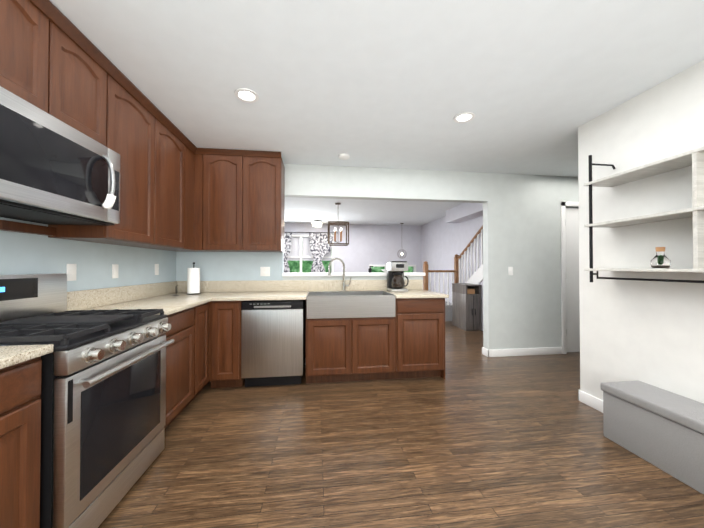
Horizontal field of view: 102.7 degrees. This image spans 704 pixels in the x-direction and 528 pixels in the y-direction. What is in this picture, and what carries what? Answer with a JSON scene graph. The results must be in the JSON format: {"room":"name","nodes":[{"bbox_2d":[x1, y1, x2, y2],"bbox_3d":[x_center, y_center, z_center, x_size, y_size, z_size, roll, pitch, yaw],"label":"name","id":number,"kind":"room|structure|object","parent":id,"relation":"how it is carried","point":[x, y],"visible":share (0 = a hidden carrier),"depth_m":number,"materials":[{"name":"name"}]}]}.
{"room":"kitchen","nodes":[
{"label":"kitchen","id":0,"kind":"room"},
{"bbox_2d":[0,60,703,402],"bbox_3d":[0.285,0.001,3.253,7.940,2.520,10.740,0,-1,-7],"label":"wall","id":1,"kind":"structure","parent":0,"point":[650,332],"depth_m":2.51,"materials":[{"name":"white paint"}]},
{"bbox_2d":[0,0,55,117],"bbox_3d":[-1.654,-0.987,1.197,0.333,0.500,0.391,0,-1,-7],"label":"upper cabinet","id":2,"kind":"object","parent":1,"relation":"attached to","point":[27,28],"depth_m":1.31,"materials":[{"name":"brown wood"}]},
{"bbox_2d":[0,86,119,225],"bbox_3d":[-1.599,-0.475,1.395,0.485,0.459,0.772,0,-1,-7],"label":"microwave","id":3,"kind":"object","parent":2,"relation":"attached to","point":[54,171],"visible":1,"depth_m":1.35,"materials":[{"name":"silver metal"}]},
{"bbox_2d":[66,264,76,280],"bbox_3d":[-1.911,0.056,1.920,0.008,0.116,0.075,0,-1,-7],"label":"electrical outlet plate","id":4,"kind":"object","parent":1,"relation":"attached to","point":[71,269],"depth_m":1.91,"materials":[{"name":"white plastic"}]},
{"bbox_2d":[56,20,111,149],"bbox_3d":[-1.702,-0.983,1.584,0.333,0.500,0.389,0,-1,-7],"label":"upper cabinet","id":5,"kind":"object","parent":1,"relation":"attached to","point":[83,80],"depth_m":1.61,"materials":[{"name":"brown wood"}]},
{"bbox_2d":[44,72,159,247],"bbox_3d":[-1.760,-0.695,2.041,0.333,1.066,0.531,0,-1,-7],"label":"upper cabinet","id":6,"kind":"object","parent":1,"relation":"attached to","point":[135,128],"depth_m":2.04,"materials":[{"name":"brown wood"}]},
{"bbox_2d":[112,264,118,278],"bbox_3d":[-1.963,0.061,2.337,0.008,0.116,0.070,0,-1,-7],"label":"electrical outlet plate","id":7,"kind":"object","parent":1,"relation":"attached to","point":[115,267],"depth_m":2.33,"materials":[{"name":"white plastic"}]},
{"bbox_2d":[67,281,175,310],"bbox_3d":[-1.775,0.243,0.900,0.021,0.135,4.946,0,-1,-7],"label":"backsplash","id":8,"kind":"structure","parent":1,"relation":"attached to","point":[92,298],"depth_m":2.30,"materials":[{"name":"beige stone"}]},
{"bbox_2d":[155,264,158,274],"bbox_3d":[-2.039,0.058,2.942,0.008,0.116,0.070,0,-1,-7],"label":"electrical outlet plate","id":9,"kind":"object","parent":1,"relation":"attached to","point":[156,265],"depth_m":2.94,"materials":[{"name":"white plastic"}]},
{"bbox_2d":[148,120,187,251],"bbox_3d":[-1.826,-0.689,2.568,0.333,1.066,0.530,0,-1,-7],"label":"upper cabinet","id":10,"kind":"object","parent":1,"relation":"attached to","point":[180,191],"depth_m":2.61,"materials":[{"name":"brown wood"}]},
{"bbox_2d":[188,144,195,251],"bbox_3d":[-1.873,-0.685,2.942,0.333,1.066,0.225,0,-1,-7],"label":"upper cabinet","id":11,"kind":"object","parent":1,"relation":"attached to","point":[191,151],"depth_m":3.01,"materials":[{"name":"brown wood"}]},
{"bbox_2d":[196,152,243,251],"bbox_3d":[-1.500,-0.681,3.267,0.527,1.066,0.335,0,-1,-7],"label":"upper cabinet","id":12,"kind":"object","parent":1,"relation":"attached to","point":[219,175],"depth_m":3.11,"materials":[{"name":"brown wood"}]},
{"bbox_2d":[244,152,284,251],"bbox_3d":[-1.030,-0.681,3.326,0.420,1.066,0.335,0,-1,-7],"label":"upper cabinet","id":13,"kind":"object","parent":1,"relation":"attached to","point":[263,175],"depth_m":3.16,"materials":[{"name":"brown wood"}]},
{"bbox_2d":[260,267,269,275],"bbox_3d":[-1.073,0.093,3.480,0.115,0.116,0.008,0,-1,-7],"label":"electrical outlet plate","id":14,"kind":"object","parent":1,"relation":"attached to","point":[264,271],"depth_m":3.48,"materials":[{"name":"white plastic"}]},
{"bbox_2d":[176,280,422,291],"bbox_3d":[-0.569,0.271,3.531,3.026,0.135,0.022,0,-1,-7],"label":"backsplash","id":15,"kind":"structure","parent":1,"relation":"attached to","point":[262,285],"depth_m":3.49,"materials":[{"name":"beige stone"}]},
{"bbox_2d":[284,232,336,272],"bbox_3d":[-1.495,-0.036,8.221,2.200,1.802,0.024,0,-1,-7],"label":"curtains","id":16,"kind":"object","parent":1,"relation":"attached to","point":[320,248],"visible":0.48,"depth_m":8.28,"materials":[{"name":"fabric"}]},
{"bbox_2d":[287,237,412,272],"bbox_3d":[-0.248,-0.181,8.566,4.960,1.600,0.050,0,-1,-7],"label":"window","id":17,"kind":"structure","parent":1,"relation":"in","point":[294,264],"depth_m":8.41,"materials":[{"name":"white"}]},
{"bbox_2d":[282,201,602,412],"bbox_3d":[0.144,0.176,3.717,7.535,2.180,9.660,0,-1,-7],"label":"trim","id":18,"kind":"structure","parent":1,"relation":"attached to","point":[570,312],"depth_m":4.03,"materials":[{"name":"white paint"}]},
{"bbox_2d":[508,267,512,274],"bbox_3d":[2.192,0.098,3.888,0.070,0.116,0.008,0,-1,-7],"label":"light switch","id":19,"kind":"object","parent":1,"relation":"attached to","point":[510,269],"depth_m":3.89,"materials":[{"name":"white plastic"}]},
{"bbox_2d":[584,146,703,282],"bbox_3d":[2.113,-0.369,1.385,0.252,1.010,1.830,0,-1,-7],"label":"wall shelf","id":20,"kind":"object","parent":1,"relation":"attached to","point":[694,158],"visible":1,"depth_m":1.82,"materials":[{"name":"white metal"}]},
{"bbox_2d":[650,247,670,267],"bbox_3d":[2.051,-0.042,1.872,0.092,0.140,0.091,0,-1,-7],"label":"jar","id":21,"kind":"object","parent":20,"relation":"on","point":[660,259],"visible":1,"depth_m":1.85,"materials":[{"name":"clear glass"}]},
{"bbox_2d":[49,0,703,225],"bbox_3d":[0.279,-1.283,3.317,7.900,0.050,10.800,0,-1,-7],"label":"ceiling","id":22,"kind":"structure","parent":0,"point":[532,85],"depth_m":1.87,"materials":[{"name":"paint"}]},
{"bbox_2d":[235,88,258,102],"bbox_3d":[-0.790,-1.264,2.115,0.170,0.009,0.170,0,-1,-7],"label":"recessed light","id":23,"kind":"object","parent":22,"relation":"in","point":[246,95],"visible":1,"depth_m":2.12,"materials":[{"name":"white"}]},
{"bbox_2d":[312,220,322,226],"bbox_3d":[-0.966,-1.125,7.795,0.300,0.170,0.300,0,-1,-7],"label":"flush-mount light","id":24,"kind":"object","parent":22,"relation":"attached to","point":[317,223],"visible":1,"depth_m":7.69,"materials":[{"name":"beige glass"}]},
{"bbox_2d":[328,203,348,245],"bbox_3d":[-0.283,-0.807,5.711,0.404,0.850,0.404,0,-1,-7],"label":"pendant chandelier","id":25,"kind":"object","parent":22,"relation":"hanging from","point":[338,223],"visible":1,"depth_m":5.64,"materials":[{"name":"brown metal"}]},
{"bbox_2d":[338,153,349,159],"bbox_3d":[-0.093,-1.242,3.270,0.130,0.033,0.130,0,-1,-7],"label":"smoke detector","id":26,"kind":"object","parent":22,"relation":"attached to","point":[343,156],"visible":1,"depth_m":3.24,"materials":[{"name":"white plastic"}]},
{"bbox_2d":[454,112,474,122],"bbox_3d":[0.965,-1.261,2.425,0.170,0.009,0.170,0,-1,-7],"label":"recessed light","id":27,"kind":"object","parent":22,"relation":"in","point":[463,117],"visible":1,"depth_m":2.43,"materials":[{"name":"white"}]},
{"bbox_2d":[98,321,703,527],"bbox_3d":[0.279,1.286,3.289,7.900,0.050,10.800,0,-1,-7],"label":"floor","id":28,"kind":"structure","parent":0,"point":[475,438],"depth_m":1.78,"materials":[{"name":"brown wood"}]},
{"bbox_2d":[0,356,41,527],"bbox_3d":[-1.462,0.788,0.802,0.619,0.893,0.507,0,-1,-7],"label":"base cabinet","id":29,"kind":"object","parent":28,"relation":"on","point":[20,386],"depth_m":1.01,"materials":[{"name":"brown wood"}]},
{"bbox_2d":[0,344,52,371],"bbox_3d":[-1.321,0.314,-0.228,0.642,0.032,2.597,0,-1,-7],"label":"countertop","id":30,"kind":"structure","parent":29,"relation":"on","point":[10,356],"depth_m":1.01,"materials":[{"name":"beige stone"}]},
{"bbox_2d":[0,273,173,527],"bbox_3d":[-1.480,0.639,1.446,0.738,1.165,0.757,0,-1,-7],"label":"range","id":31,"kind":"object","parent":28,"relation":"on","point":[103,396],"visible":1,"depth_m":1.33,"materials":[{"name":"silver metal"}]},
{"bbox_2d":[164,308,199,428],"bbox_3d":[-1.626,0.802,2.108,0.619,0.893,0.582,0,-1,-7],"label":"base cabinet","id":32,"kind":"object","parent":28,"relation":"on","point":[185,326],"depth_m":2.19,"materials":[{"name":"brown wood"}]},
{"bbox_2d":[80,292,223,315],"bbox_3d":[-1.676,0.345,2.608,0.642,0.032,1.578,0,-1,-7],"label":"countertop","id":33,"kind":"structure","parent":32,"relation":"on","point":[170,303],"depth_m":2.39,"materials":[{"name":"beige stone"}]},
{"bbox_2d":[186,262,200,294],"bbox_3d":[-1.767,0.156,3.146,0.150,0.355,0.150,0,-1,-7],"label":"paper towel","id":34,"kind":"object","parent":33,"relation":"on","point":[193,280],"visible":1,"depth_m":3.10,"materials":[{"name":"white paper"}]},
{"bbox_2d":[196,304,211,394],"bbox_3d":[-1.682,0.807,2.556,0.619,0.893,0.321,0,-1,-7],"label":"base cabinet","id":35,"kind":"object","parent":28,"relation":"on","point":[203,350],"depth_m":2.64,"materials":[{"name":"brown wood"}]},
{"bbox_2d":[212,300,255,387],"bbox_3d":[-1.305,0.813,3.109,0.309,0.893,0.666,0,-1,-7],"label":"base cabinet","id":36,"kind":"object","parent":28,"relation":"on","point":[226,314],"depth_m":2.79,"materials":[{"name":"brown wood"}]},
{"bbox_2d":[212,292,307,299],"bbox_3d":[-0.961,0.351,3.145,0.911,0.032,0.691,0,-1,-7],"label":"countertop","id":37,"kind":"structure","parent":36,"relation":"on","point":[227,295],"depth_m":2.88,"materials":[{"name":"beige stone"}]},
{"bbox_2d":[241,300,304,386],"bbox_3d":[-0.840,0.822,3.142,0.608,0.875,0.604,0,-1,-7],"label":"dishwasher","id":38,"kind":"object","parent":28,"relation":"on","point":[272,342],"visible":0.98,"depth_m":2.85,"materials":[{"name":"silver metal"}]},
{"bbox_2d":[305,312,351,382],"bbox_3d":[-0.279,0.915,3.236,0.474,0.692,0.666,0,-1,-7],"label":"base cabinet","id":39,"kind":"object","parent":28,"relation":"on","point":[328,341],"depth_m":2.91,"materials":[{"name":"brown wood"}]},
{"bbox_2d":[352,316,395,380],"bbox_3d":[0.191,0.915,3.295,0.474,0.692,0.666,0,-1,-7],"label":"base cabinet","id":40,"kind":"object","parent":28,"relation":"on","point":[373,338],"depth_m":2.97,"materials":[{"name":"brown wood"}]},
{"bbox_2d":[328,258,350,290],"bbox_3d":[-0.150,0.129,3.471,0.292,0.416,0.142,0,-1,-7],"label":"faucet","id":41,"kind":"object","parent":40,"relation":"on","point":[343,283],"visible":1,"depth_m":3.50,"materials":[{"name":"silver metal"}]},
{"bbox_2d":[395,296,444,378],"bbox_3d":[0.703,0.816,3.359,0.558,0.893,0.668,0,-1,-7],"label":"base cabinet","id":42,"kind":"object","parent":28,"relation":"on","point":[420,324],"depth_m":3.03,"materials":[{"name":"brown wood"}]},
{"bbox_2d":[388,288,447,299],"bbox_3d":[0.716,0.353,3.354,0.589,0.032,0.691,0,-1,-7],"label":"countertop","id":43,"kind":"structure","parent":42,"relation":"on","point":[413,293],"depth_m":3.08,"materials":[{"name":"beige stone"}]},
{"bbox_2d":[307,291,394,318],"bbox_3d":[-0.034,0.447,3.191,0.932,0.231,0.525,0,-1,-7],"label":"sink","id":44,"kind":"object","parent":43,"relation":"in","point":[343,304],"visible":0.95,"depth_m":2.94,"materials":[{"name":"silver metal"}]},
{"bbox_2d":[387,261,408,291],"bbox_3d":[0.573,0.152,3.503,0.233,0.372,0.253,0,-1,-7],"label":"coffee maker","id":45,"kind":"object","parent":43,"relation":"on","point":[395,276],"visible":1,"depth_m":3.40,"materials":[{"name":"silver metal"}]},
{"bbox_2d":[423,225,482,330],"bbox_3d":[1.791,-0.131,5.854,1.459,2.841,3.715,0,-1,-7],"label":"staircase","id":46,"kind":"structure","parent":28,"relation":"on","point":[476,277],"depth_m":6.18,"materials":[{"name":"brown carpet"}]},
{"bbox_2d":[452,283,480,330],"bbox_3d":[2.299,0.845,5.682,0.320,0.885,0.562,0,-1,-7],"label":"sideboard","id":47,"kind":"object","parent":28,"relation":"on","point":[466,306],"visible":0.98,"depth_m":5.45,"materials":[{"name":"grey wood"}]},
{"bbox_2d":[600,380,703,494],"bbox_3d":[2.060,1.048,1.365,0.325,0.385,1.435,0,-1,-7],"label":"bench","id":48,"kind":"object","parent":28,"relation":"on","point":[661,429],"visible":1,"depth_m":1.74,"materials":[{"name":"grey painted wood"}]}
]}

